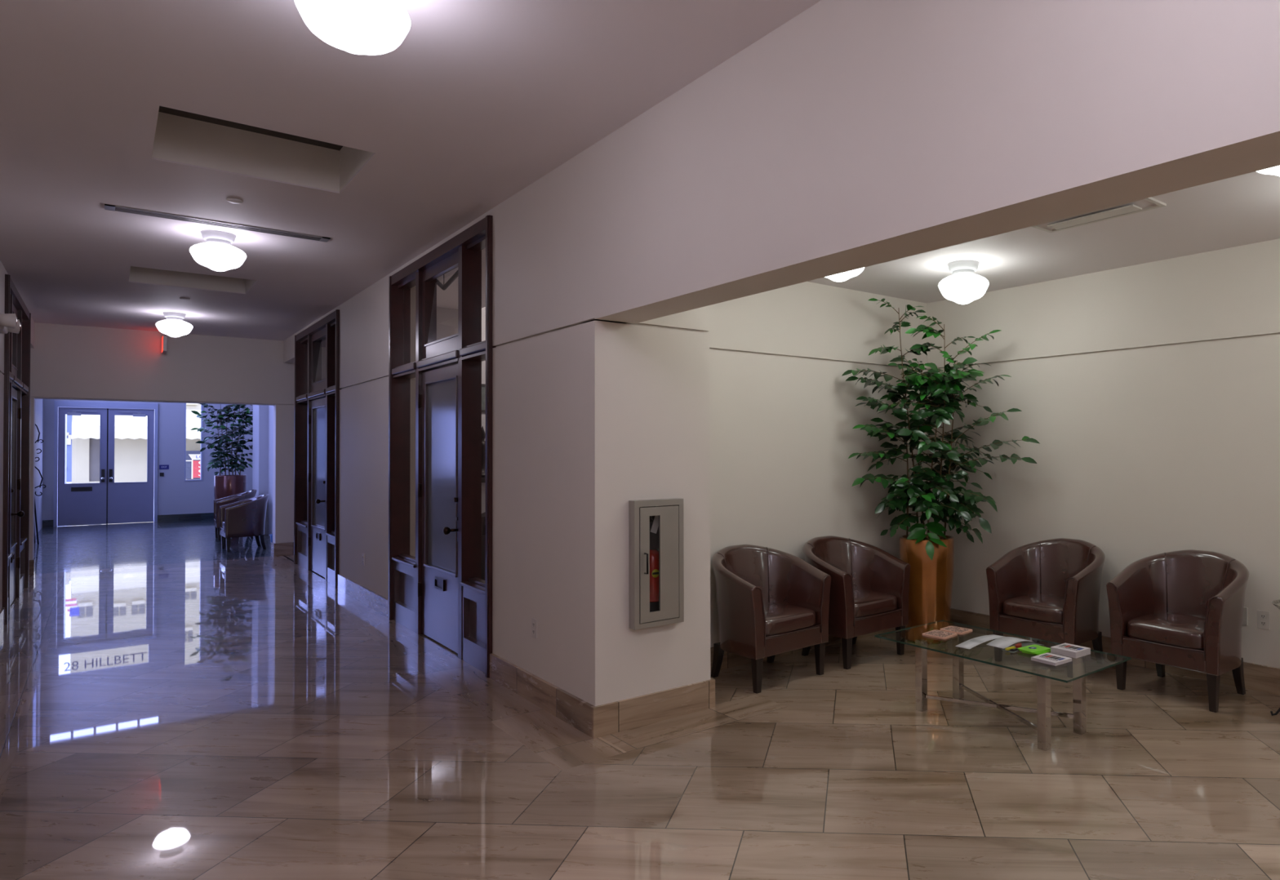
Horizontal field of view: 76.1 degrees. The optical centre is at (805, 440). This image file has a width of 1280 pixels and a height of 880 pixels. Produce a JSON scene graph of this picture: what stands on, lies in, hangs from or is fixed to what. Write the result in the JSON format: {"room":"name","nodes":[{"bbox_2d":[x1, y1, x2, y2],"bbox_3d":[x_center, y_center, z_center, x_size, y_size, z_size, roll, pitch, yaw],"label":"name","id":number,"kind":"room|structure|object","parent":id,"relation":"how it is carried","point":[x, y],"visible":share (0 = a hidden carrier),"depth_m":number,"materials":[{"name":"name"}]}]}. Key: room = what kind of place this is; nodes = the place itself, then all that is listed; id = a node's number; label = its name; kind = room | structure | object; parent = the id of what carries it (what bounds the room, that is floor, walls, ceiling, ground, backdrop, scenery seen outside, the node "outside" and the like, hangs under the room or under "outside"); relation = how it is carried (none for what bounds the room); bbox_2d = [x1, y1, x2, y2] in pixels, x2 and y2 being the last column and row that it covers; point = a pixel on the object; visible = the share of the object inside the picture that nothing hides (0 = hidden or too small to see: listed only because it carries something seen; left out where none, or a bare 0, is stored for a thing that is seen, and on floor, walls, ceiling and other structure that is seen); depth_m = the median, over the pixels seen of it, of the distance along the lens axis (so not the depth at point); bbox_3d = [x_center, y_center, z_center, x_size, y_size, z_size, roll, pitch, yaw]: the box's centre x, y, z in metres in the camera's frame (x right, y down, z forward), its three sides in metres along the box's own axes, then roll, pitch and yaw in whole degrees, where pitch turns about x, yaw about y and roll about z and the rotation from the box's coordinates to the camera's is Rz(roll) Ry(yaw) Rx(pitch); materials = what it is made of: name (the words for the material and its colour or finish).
{"room":"lobby","nodes":[
{"label":"lobby","id":0,"kind":"room"},
{"bbox_2d":[0,260,34,609],"bbox_3d":[-3.755,-0.011,3.025,0.250,3.231,18.900,0,-1,-41],"label":"wall","id":1,"kind":"structure","parent":0,"point":[2,271],"depth_m":7.11,"materials":[{"name":"paint"}]},
{"bbox_2d":[0,606,5,632],"bbox_3d":[-2.333,1.498,1.600,0.020,0.165,14.920,0,-1,-41],"label":"baseboard","id":2,"kind":"structure","parent":1,"relation":"attached to","point":[2,609],"depth_m":7.04,"materials":[{"name":"stone"}]},
{"bbox_2d":[0,313,21,333],"bbox_3d":[-6.439,-0.935,6.402,0.164,0.130,0.484,0,-1,-41],"label":"emergency light","id":3,"kind":"object","parent":1,"relation":"attached to","point":[9,322],"visible":1,"depth_m":6.28,"materials":[{"name":"white plastic"}]},
{"bbox_2d":[2,274,31,624],"bbox_3d":[-8.178,0.100,8.216,0.235,3.180,2.700,0,-1,-41],"label":"door","id":4,"kind":"structure","parent":1,"relation":"in","point":[16,428],"depth_m":8.46,"materials":[{"name":"brown wood"}]},
{"bbox_2d":[42,399,253,519],"bbox_3d":[-13.517,-0.699,19.073,7.150,5.100,0.220,0,-1,-41],"label":"wall","id":5,"kind":"structure","parent":0,"point":[175,495],"depth_m":18.16,"materials":[{"name":"paint"}]},
{"bbox_2d":[53,400,158,527],"bbox_3d":[-15.283,0.508,17.429,1.700,2.660,0.210,0,-1,-41],"label":"door","id":6,"kind":"structure","parent":5,"relation":"in","point":[107,501],"depth_m":17.38,"materials":[{"name":"paint"}]},
{"bbox_2d":[42,512,213,527],"bbox_3d":[-14.479,1.767,18.028,4.050,0.150,0.020,0,-1,-41],"label":"baseboard","id":7,"kind":"structure","parent":5,"relation":"attached to","point":[46,523],"depth_m":18.18,"materials":[{"name":"stone"}]},
{"bbox_2d":[159,464,168,469],"bbox_3d":[-14.518,0.612,18.020,0.170,0.100,0.010,0,-1,-41],"label":"wall sign","id":8,"kind":"object","parent":5,"relation":"attached to","point":[162,466],"visible":1,"depth_m":18.02,"materials":[{"name":"blue plastic"}]},
{"bbox_2d":[184,403,203,480],"bbox_3d":[-14.160,-0.279,18.428,0.343,2.450,0.130,0,-1,-41],"label":"window","id":9,"kind":"structure","parent":5,"relation":"in","point":[202,406],"depth_m":18.45,"materials":[{"name":"paint"}]},
{"bbox_2d":[34,399,273,535],"bbox_3d":[-11.633,-0.711,14.805,4.350,5.000,8.680,0,-1,-41],"label":"wall","id":10,"kind":"structure","parent":0,"point":[263,415],"depth_m":15.02,"materials":[{"name":"paint"}]},
{"bbox_2d":[28,322,294,559],"bbox_3d":[-9.043,-0.769,11.137,5.500,5.000,0.250,0,-1,-41],"label":"wall","id":11,"kind":"structure","parent":0,"point":[68,362],"depth_m":11.13,"materials":[{"name":"paint"}]},
{"bbox_2d":[28,542,293,575],"bbox_3d":[-9.045,1.635,11.083,5.450,0.190,0.270,0,-1,-41],"label":"baseboard","id":12,"kind":"structure","parent":11,"relation":"attached to","point":[279,548],"depth_m":11.94,"materials":[{"name":"stone"}]},
{"bbox_2d":[161,335,167,353],"bbox_3d":[-8.819,-1.312,10.949,0.050,0.210,0.342,0,-1,-41],"label":"exit sign","id":13,"kind":"object","parent":11,"relation":"attached to","point":[164,339],"visible":1,"depth_m":10.84,"materials":[{"name":"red plastic"}]},
{"bbox_2d":[321,337,325,379],"bbox_3d":[-8.547,0.071,10.528,5.650,3.300,1.300,0,-1,-41],"label":"wall","id":14,"kind":"structure","parent":0,"point":[323,340],"depth_m":11.40,"materials":[{"name":"paint"}]},
{"bbox_2d":[0,0,821,341],"bbox_3d":[-2.746,-1.848,3.974,5.500,0.459,18.950,0,-1,-41],"label":"ceiling","id":15,"kind":"structure","parent":0,"point":[479,101],"depth_m":4.19,"materials":[{"name":"paint"}]},
{"bbox_2d":[155,311,192,337],"bbox_3d":[-7.612,-1.382,9.603,0.354,0.287,0.354,0,-1,-41],"label":"ceiling lamp","id":16,"kind":"object","parent":15,"relation":"attached to","point":[174,326],"visible":1,"depth_m":9.52,"materials":[{"name":"glass"}]},
{"bbox_2d":[179,297,190,300],"bbox_3d":[-6.757,-1.533,8.665,0.092,0.018,0.092,0,-1,-41],"label":"ceiling disc","id":17,"kind":"object","parent":15,"relation":"attached to","point":[180,298],"visible":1,"depth_m":8.64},
{"bbox_2d":[104,204,330,242],"bbox_3d":[-4.275,-1.584,5.862,1.330,0.008,0.132,0,-1,-41],"label":"ceiling vent","id":18,"kind":"object","parent":15,"relation":"in","point":[110,207],"visible":1,"depth_m":5.81,"materials":[{"name":"metal"}]},
{"bbox_2d":[189,230,246,271],"bbox_3d":[-4.514,-1.440,6.122,0.354,0.287,0.354,0,-1,-41],"label":"ceiling lamp","id":19,"kind":"object","parent":15,"relation":"attached to","point":[217,253],"visible":1,"depth_m":6.03,"materials":[{"name":"glass"}]},
{"bbox_2d":[226,198,243,204],"bbox_3d":[-3.804,-1.588,5.306,0.092,0.018,0.092,0,-1,-41],"label":"ceiling disc","id":20,"kind":"object","parent":15,"relation":"attached to","point":[235,201],"visible":1,"depth_m":5.29,"materials":[{"name":"white plastic"}]},
{"bbox_2d":[294,0,410,55],"bbox_3d":[-1.571,-1.496,2.771,0.354,0.287,0.354,0,-1,-41],"label":"ceiling lamp","id":21,"kind":"object","parent":15,"relation":"attached to","point":[357,27],"visible":1,"depth_m":2.70,"materials":[{"name":"glass"}]},
{"bbox_2d":[436,306,485,440],"bbox_3d":[-3.405,-0.471,8.996,2.250,4.300,8.400,0,-1,-41],"label":"wall","id":22,"kind":"structure","parent":0,"point":[446,317],"depth_m":9.35,"materials":[{"name":"white paint"}]},
{"bbox_2d":[436,270,457,290],"bbox_3d":[-3.021,-1.987,7.093,0.040,1.120,1.942,0,-1,-41],"label":"rail","id":23,"kind":"object","parent":22,"relation":"attached to","point":[455,276],"visible":0.35,"depth_m":7.45,"materials":[{"name":"brown wood"}]},
{"bbox_2d":[481,383,485,412],"bbox_3d":[-3.822,-0.502,9.615,0.320,0.340,0.020,0,-1,-41],"label":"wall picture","id":24,"kind":"object","parent":22,"relation":"attached to","point":[483,385],"visible":0.05,"depth_m":9.57,"materials":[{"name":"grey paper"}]},
{"bbox_2d":[0,519,1279,879],"bbox_3d":[-5.294,1.722,7.834,9.000,0.100,28.200,0,-1,-41],"label":"floor","id":25,"kind":"structure","parent":0,"point":[206,720],"depth_m":3.99,"materials":[{"name":"tile"}]},
{"bbox_2d":[34,423,46,544],"bbox_3d":[-13.275,0.722,13.730,0.429,2.126,0.175,-1,-1,23],"label":"coat rack","id":26,"kind":"object","parent":25,"relation":"on","point":[38,439],"visible":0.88,"depth_m":13.68,"materials":[{"name":"black metal"}]},
{"bbox_2d":[191,403,253,499],"bbox_3d":[-11.412,0.315,15.812,1.274,2.972,0.816,0,-1,-34],"label":"potted plant","id":27,"kind":"object","parent":25,"relation":"on","point":[224,486],"visible":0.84,"depth_m":15.77,"materials":[{"name":"green plant"}]},
{"bbox_2d":[213,488,257,540],"bbox_3d":[-10.341,1.342,14.454,0.621,0.873,0.752,0,-1,-40],"label":"armchair","id":28,"kind":"object","parent":25,"relation":"on","point":[243,495],"visible":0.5,"depth_m":14.24,"materials":[{"name":"leather"}]},
{"bbox_2d":[219,493,269,551],"bbox_3d":[-9.016,1.316,12.825,0.621,0.873,0.752,0,-1,-42],"label":"armchair","id":29,"kind":"object","parent":25,"relation":"on","point":[246,517],"visible":1,"depth_m":12.60,"materials":[{"name":"leather"}]},
{"bbox_2d":[481,511,485,580],"bbox_3d":[-3.023,1.177,8.207,0.700,0.980,0.450,0,-1,-41],"label":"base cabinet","id":30,"kind":"object","parent":25,"relation":"on","point":[483,515],"visible":0.06,"depth_m":7.87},
{"bbox_2d":[481,477,485,513],"bbox_3d":[-3.239,1.043,8.984,1.100,1.270,0.600,0,-1,-41],"label":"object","id":31,"kind":"object","parent":25,"relation":"on","point":[483,479],"visible":0.02,"depth_m":8.47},
{"bbox_2d":[481,426,485,477],"bbox_3d":[-3.498,0.124,8.581,0.276,0.560,0.200,0,-1,-9],"label":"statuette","id":32,"kind":"object","parent":31,"relation":"on","point":[483,434],"visible":0.33,"depth_m":8.55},
{"bbox_2d":[711,544,831,693],"bbox_3d":[-0.294,1.184,5.493,0.752,0.873,0.621,0,-1,-45],"label":"armchair","id":33,"kind":"object","parent":25,"relation":"on","point":[771,602],"visible":1,"depth_m":5.41,"materials":[{"name":"leather"}]},
{"bbox_2d":[763,603,815,635],"bbox_3d":[-0.247,1.212,5.446,0.516,0.124,0.463,0,-1,-45],"label":"seat cushion","id":34,"kind":"object","parent":33,"relation":"on","point":[779,619],"depth_m":5.32,"materials":[{"name":"leather"}]},
{"bbox_2d":[801,535,911,669],"bbox_3d":[0.326,1.188,6.037,0.752,0.873,0.621,0,-1,-42],"label":"armchair","id":35,"kind":"object","parent":25,"relation":"on","point":[869,587],"visible":0.84,"depth_m":6.00,"materials":[{"name":"leather"}]},
{"bbox_2d":[853,589,897,617],"bbox_3d":[0.370,1.216,5.988,0.516,0.124,0.463,0,-1,-42],"label":"seat cushion","id":36,"kind":"object","parent":35,"relation":"on","point":[867,603],"depth_m":5.86,"materials":[{"name":"leather"}]},
{"bbox_2d":[841,297,1039,644],"bbox_3d":[1.042,0.243,6.473,1.498,2.767,0.870,0,-1,2],"label":"potted plant","id":37,"kind":"object","parent":25,"relation":"on","point":[930,556],"visible":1,"depth_m":6.33,"materials":[{"name":"green plant"}]},
{"bbox_2d":[874,619,1131,751],"bbox_3d":[1.081,1.388,4.540,0.644,0.430,1.284,0,-1,-41],"label":"coffee table","id":38,"kind":"object","parent":25,"relation":"on","point":[1043,711],"visible":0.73,"depth_m":4.39,"materials":[{"name":"clear glass"}]},
{"bbox_2d":[922,629,957,639],"bbox_3d":[0.806,1.172,4.802,0.165,0.011,0.155,-1,-1,42],"label":"coaster","id":39,"kind":"object","parent":38,"relation":"on","point":[935,633],"visible":1,"depth_m":4.78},
{"bbox_2d":[924,630,954,636],"bbox_3d":[0.806,1.167,4.802,0.139,0.001,0.130,-1,-1,42],"label":"print","id":40,"kind":"object","parent":39,"relation":"on","point":[933,633],"depth_m":4.79},
{"bbox_2d":[939,626,972,634],"bbox_3d":[0.927,1.173,4.914,0.165,0.011,0.135,-1,-1,44],"label":"coaster","id":41,"kind":"object","parent":38,"relation":"on","point":[958,630],"visible":0.98,"depth_m":4.90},
{"bbox_2d":[942,626,969,632],"bbox_3d":[0.927,1.168,4.914,0.139,0.001,0.113,-1,-1,44],"label":"print","id":42,"kind":"object","parent":41,"relation":"on","point":[949,628],"depth_m":4.90},
{"bbox_2d":[955,634,1004,648],"bbox_3d":[1.024,1.166,4.637,0.400,0.015,0.095,0,-1,-45],"label":"leaflet","id":43,"kind":"object","parent":38,"relation":"on","point":[972,642],"visible":0.98,"depth_m":4.59,"materials":[{"name":"white paper"}]},
{"bbox_2d":[986,636,1042,653],"bbox_3d":[1.191,1.160,4.553,0.305,0.023,0.215,0,-1,-38],"label":"leaflet","id":44,"kind":"object","parent":38,"relation":"on","point":[1004,642],"visible":1,"depth_m":4.54,"materials":[{"name":"white paper"}]},
{"bbox_2d":[1005,643,1022,650],"bbox_3d":[1.172,1.156,4.445,0.141,0.018,0.046,0,-1,-43],"label":"picture","id":45,"kind":"object","parent":44,"relation":"on","point":[1014,647],"depth_m":4.44,"materials":[{"name":"multicoloured"}]},
{"bbox_2d":[1017,644,1050,655],"bbox_3d":[1.278,1.161,4.407,0.171,0.018,0.140,0,-1,-34],"label":"card stack","id":46,"kind":"object","parent":38,"relation":"on","point":[1034,649],"visible":0.88,"depth_m":4.38,"materials":[{"name":"green paper"}]},
{"bbox_2d":[1031,652,1071,666],"bbox_3d":[1.300,1.159,4.217,0.150,0.016,0.150,0,-1,-38],"label":"card stack","id":47,"kind":"object","parent":38,"relation":"on","point":[1047,658],"visible":1,"depth_m":4.20,"materials":[{"name":"white paper"}]},
{"bbox_2d":[1039,653,1065,661],"bbox_3d":[1.301,1.152,4.218,0.075,0.001,0.119,0,-1,-38],"label":"print","id":48,"kind":"object","parent":47,"relation":"on","point":[1051,657],"depth_m":4.22,"materials":[{"name":"white paper"}]},
{"bbox_2d":[1050,643,1090,657],"bbox_3d":[1.450,1.153,4.365,0.145,0.032,0.155,0,-1,-40],"label":"card stack","id":49,"kind":"object","parent":38,"relation":"on","point":[1068,650],"visible":1,"depth_m":4.33,"materials":[{"name":"white paper"}]},
{"bbox_2d":[1060,644,1084,650],"bbox_3d":[1.451,1.137,4.366,0.072,0.001,0.123,0,-1,-40],"label":"print","id":50,"kind":"object","parent":49,"relation":"on","point":[1067,646],"depth_m":4.36,"materials":[{"name":"white paper"}]},
{"bbox_2d":[986,537,1105,678],"bbox_3d":[1.795,1.179,5.804,0.621,0.873,0.752,0,-1,-43],"label":"armchair","id":51,"kind":"object","parent":25,"relation":"on","point":[1047,589],"visible":0.94,"depth_m":5.76,"materials":[{"name":"leather"}]},
{"bbox_2d":[1003,594,1064,624],"bbox_3d":[1.747,1.207,5.759,0.463,0.124,0.516,0,-1,-43],"label":"seat cushion","id":52,"kind":"object","parent":51,"relation":"on","point":[1030,609],"depth_m":5.64,"materials":[{"name":"leather"}]},
{"bbox_2d":[1106,549,1248,712],"bbox_3d":[2.416,1.167,5.090,0.621,0.873,0.752,0,-1,-40],"label":"armchair","id":53,"kind":"object","parent":25,"relation":"on","point":[1182,609],"visible":0.98,"depth_m":5.07,"materials":[{"name":"leather"}]},
{"bbox_2d":[1127,613,1205,649],"bbox_3d":[2.366,1.195,5.047,0.463,0.124,0.516,0,-1,-40],"label":"seat cushion","id":54,"kind":"object","parent":53,"relation":"on","point":[1168,631],"depth_m":4.94,"materials":[{"name":"leather"}]},
{"bbox_2d":[1270,707,1279,715],"bbox_3d":[2.928,1.306,4.585,0.350,0.568,0.360,0,-1,-41],"label":"stand","id":55,"kind":"object","parent":25,"relation":"on","point":[1277,711],"visible":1,"depth_m":4.59,"materials":[{"name":"metal"}]},
{"bbox_2d":[1271,600,1279,609],"bbox_3d":[2.889,0.986,4.584,0.360,0.074,0.360,0,-1,-41],"label":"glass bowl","id":56,"kind":"object","parent":55,"relation":"on","point":[1277,602],"visible":1,"depth_m":4.69,"materials":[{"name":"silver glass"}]},
{"bbox_2d":[283,0,1279,706],"bbox_3d":[-1.349,0.005,5.138,0.754,3.231,18.900,0,-1,-41],"label":"wall","id":57,"kind":"structure","parent":0,"point":[851,135],"depth_m":3.50,"materials":[{"name":"paint"}]},
{"bbox_2d":[293,309,342,588],"bbox_3d":[-6.207,0.116,10.133,0.235,3.180,2.700,0,-1,-41],"label":"door","id":58,"kind":"structure","parent":57,"relation":"in","point":[317,400],"depth_m":10.19,"materials":[{"name":"brown wood"}]},
{"bbox_2d":[362,553,364,564],"bbox_3d":[-4.560,1.229,8.207,0.009,0.116,0.072,0,-1,-41],"label":"wall outlet","id":59,"kind":"object","parent":57,"relation":"attached to","point":[363,554],"visible":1,"depth_m":8.19,"materials":[{"name":"white plastic"}]},
{"bbox_2d":[388,215,496,677],"bbox_3d":[-2.991,0.055,6.470,0.235,3.180,2.570,0,-1,-41],"label":"door","id":60,"kind":"structure","parent":57,"relation":"in","point":[440,593],"depth_m":6.38,"materials":[{"name":"brown wood"}]},
{"bbox_2d":[337,573,594,737],"bbox_3d":[-4.146,1.584,7.726,0.020,0.165,9.080,0,-1,-41],"label":"baseboard","id":61,"kind":"structure","parent":57,"relation":"attached to","point":[564,705],"depth_m":4.95,"materials":[{"name":"stone"}]},
{"bbox_2d":[531,617,537,638],"bbox_3d":[-1.683,1.165,4.932,0.009,0.116,0.072,0,-1,-41],"label":"wall outlet","id":62,"kind":"object","parent":57,"relation":"attached to","point":[534,622],"visible":1,"depth_m":4.93,"materials":[{"name":"white plastic"}]},
{"bbox_2d":[628,497,684,630],"bbox_3d":[-0.898,0.698,4.600,0.319,0.714,0.275,0,-1,-41],"label":"fire extinguisher cabinet","id":63,"kind":"object","parent":57,"relation":"attached to","point":[671,548],"visible":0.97,"depth_m":4.52,"materials":[{"name":"metal"}]},
{"bbox_2d":[649,506,658,611],"bbox_3d":[-0.895,0.702,4.633,0.120,0.652,0.123,0,-1,-41],"label":"fire extinguisher","id":64,"kind":"object","parent":63,"relation":"in","point":[654,520],"visible":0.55,"depth_m":4.59,"materials":[{"name":"red metal"}]},
{"bbox_2d":[706,281,928,647],"bbox_3d":[0.054,0.170,6.343,2.946,2.919,0.135,0,-1,-41],"label":"wall","id":65,"kind":"structure","parent":0,"point":[784,414],"depth_m":6.17,"materials":[{"name":"paint"}]},
{"bbox_2d":[591,627,895,738],"bbox_3d":[-0.031,1.540,5.714,3.550,0.165,0.665,0,-1,-41],"label":"baseboard","id":66,"kind":"structure","parent":65,"relation":"attached to","point":[625,714],"depth_m":4.58,"materials":[{"name":"stone"}]},
{"bbox_2d":[808,171,1279,302],"bbox_3d":[2.944,-1.339,2.674,3.460,0.080,9.500,0,-1,-41],"label":"ceiling","id":67,"kind":"structure","parent":0,"point":[1242,210],"depth_m":5.11,"materials":[{"name":"paint"}]},
{"bbox_2d":[824,267,864,281],"bbox_3d":[0.204,-1.115,4.883,0.354,0.287,0.354,0,-1,-41],"label":"ceiling lamp","id":68,"kind":"object","parent":67,"relation":"attached to","point":[842,277],"visible":0.18,"depth_m":4.84,"materials":[{"name":"glass"}]},
{"bbox_2d":[937,259,989,304],"bbox_3d":[1.119,-1.109,5.660,0.354,0.287,0.354,0,-1,-41],"label":"ceiling lamp","id":69,"kind":"object","parent":67,"relation":"attached to","point":[963,286],"visible":1,"depth_m":5.56,"materials":[{"name":"glass"}]},
{"bbox_2d":[1031,197,1166,232],"bbox_3d":[1.627,-1.259,4.484,0.230,0.022,0.700,0,-1,-41],"label":"ceiling vent","id":70,"kind":"object","parent":67,"relation":"in","point":[1131,209],"visible":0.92,"depth_m":4.46,"materials":[{"name":"white plastic"}]},
{"bbox_2d":[1257,165,1279,176],"bbox_3d":[1.841,-1.146,3.020,0.354,0.287,0.354,0,-1,-41],"label":"ceiling lamp","id":71,"kind":"object","parent":67,"relation":"attached to","point":[1275,171],"visible":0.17,"depth_m":3.04,"materials":[{"name":"glass"}]},
{"bbox_2d":[926,238,1279,668],"bbox_3d":[4.239,0.118,3.697,0.150,2.919,9.365,0,-1,-41],"label":"wall","id":72,"kind":"structure","parent":0,"point":[1148,393],"depth_m":5.74,"materials":[{"name":"paint"}]},
{"bbox_2d":[950,608,1279,695],"bbox_3d":[4.181,1.495,3.624,0.020,0.165,9.365,0,-1,-41],"label":"baseboard","id":73,"kind":"structure","parent":72,"relation":"attached to","point":[1264,678],"depth_m":5.49,"materials":[{"name":"stone"}]},
{"bbox_2d":[1242,607,1247,625],"bbox_3d":[2.830,1.141,5.175,0.006,0.116,0.072,0,-1,-41],"label":"wall plate","id":74,"kind":"object","parent":72,"relation":"attached to","point":[1245,611],"visible":0.44,"depth_m":5.16,"materials":[{"name":"white plastic"}]},
{"bbox_2d":[1257,609,1269,630],"bbox_3d":[2.915,1.146,5.077,0.009,0.116,0.072,0,-1,-41],"label":"wall outlet","id":75,"kind":"object","parent":72,"relation":"attached to","point":[1263,616],"visible":1,"depth_m":5.07,"materials":[{"name":"white plastic"}]},
{"bbox_2d":[1260,613,1266,618],"bbox_3d":[2.913,1.124,5.075,0.003,0.028,0.032,0,-1,-41],"label":"socket","id":76,"kind":"object","parent":75,"relation":"attached to","point":[1262,615],"depth_m":5.07,"materials":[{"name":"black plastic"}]},
{"bbox_2d":[1260,620,1266,626],"bbox_3d":[2.913,1.168,5.075,0.003,0.028,0.032,0,-1,-41],"label":"socket","id":77,"kind":"object","parent":75,"relation":"attached to","point":[1263,623],"depth_m":5.07,"materials":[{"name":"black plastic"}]},
{"label":"outside","id":78,"kind":"structure","parent":0,"visible":0},
{"bbox_2d":[57,481,154,508],"bbox_3d":[-29.686,2.179,33.788,60.000,0.100,70.000,0,-1,-41],"label":"ground","id":79,"kind":"structure","parent":78,"point":[67,482],"depth_m":27.07,"materials":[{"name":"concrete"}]},
{"bbox_2d":[64,413,66,483],"bbox_3d":[-23.032,-0.271,25.032,0.360,4.520,0.040,0,-1,-41],"label":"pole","id":80,"kind":"object","parent":79,"relation":"on","point":[65,414],"visible":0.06,"depth_m":24.91,"materials":[{"name":"white metal"}]},
{"bbox_2d":[66,415,71,481],"bbox_3d":[-46.604,-0.568,41.529,12.764,5.700,4.110,0,-1,-41],"label":"building","id":81,"kind":"structure","parent":79,"relation":"on","point":[68,417],"depth_m":44.06,"materials":[{"name":"paint"}]},
{"bbox_2d":[71,403,200,497],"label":"window","id":82,"kind":"structure","parent":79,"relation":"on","point":[130,431],"depth_m":26.93,"materials":[{"name":"glass"}]},
{"bbox_2d":[186,450,200,479],"bbox_3d":[-21.517,0.888,28.679,1.320,1.000,0.069,0,-1,-41],"label":"poster","id":83,"kind":"object","parent":82,"relation":"attached to","point":[193,457],"visible":0.37,"depth_m":28.39,"materials":[{"name":"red paper"}]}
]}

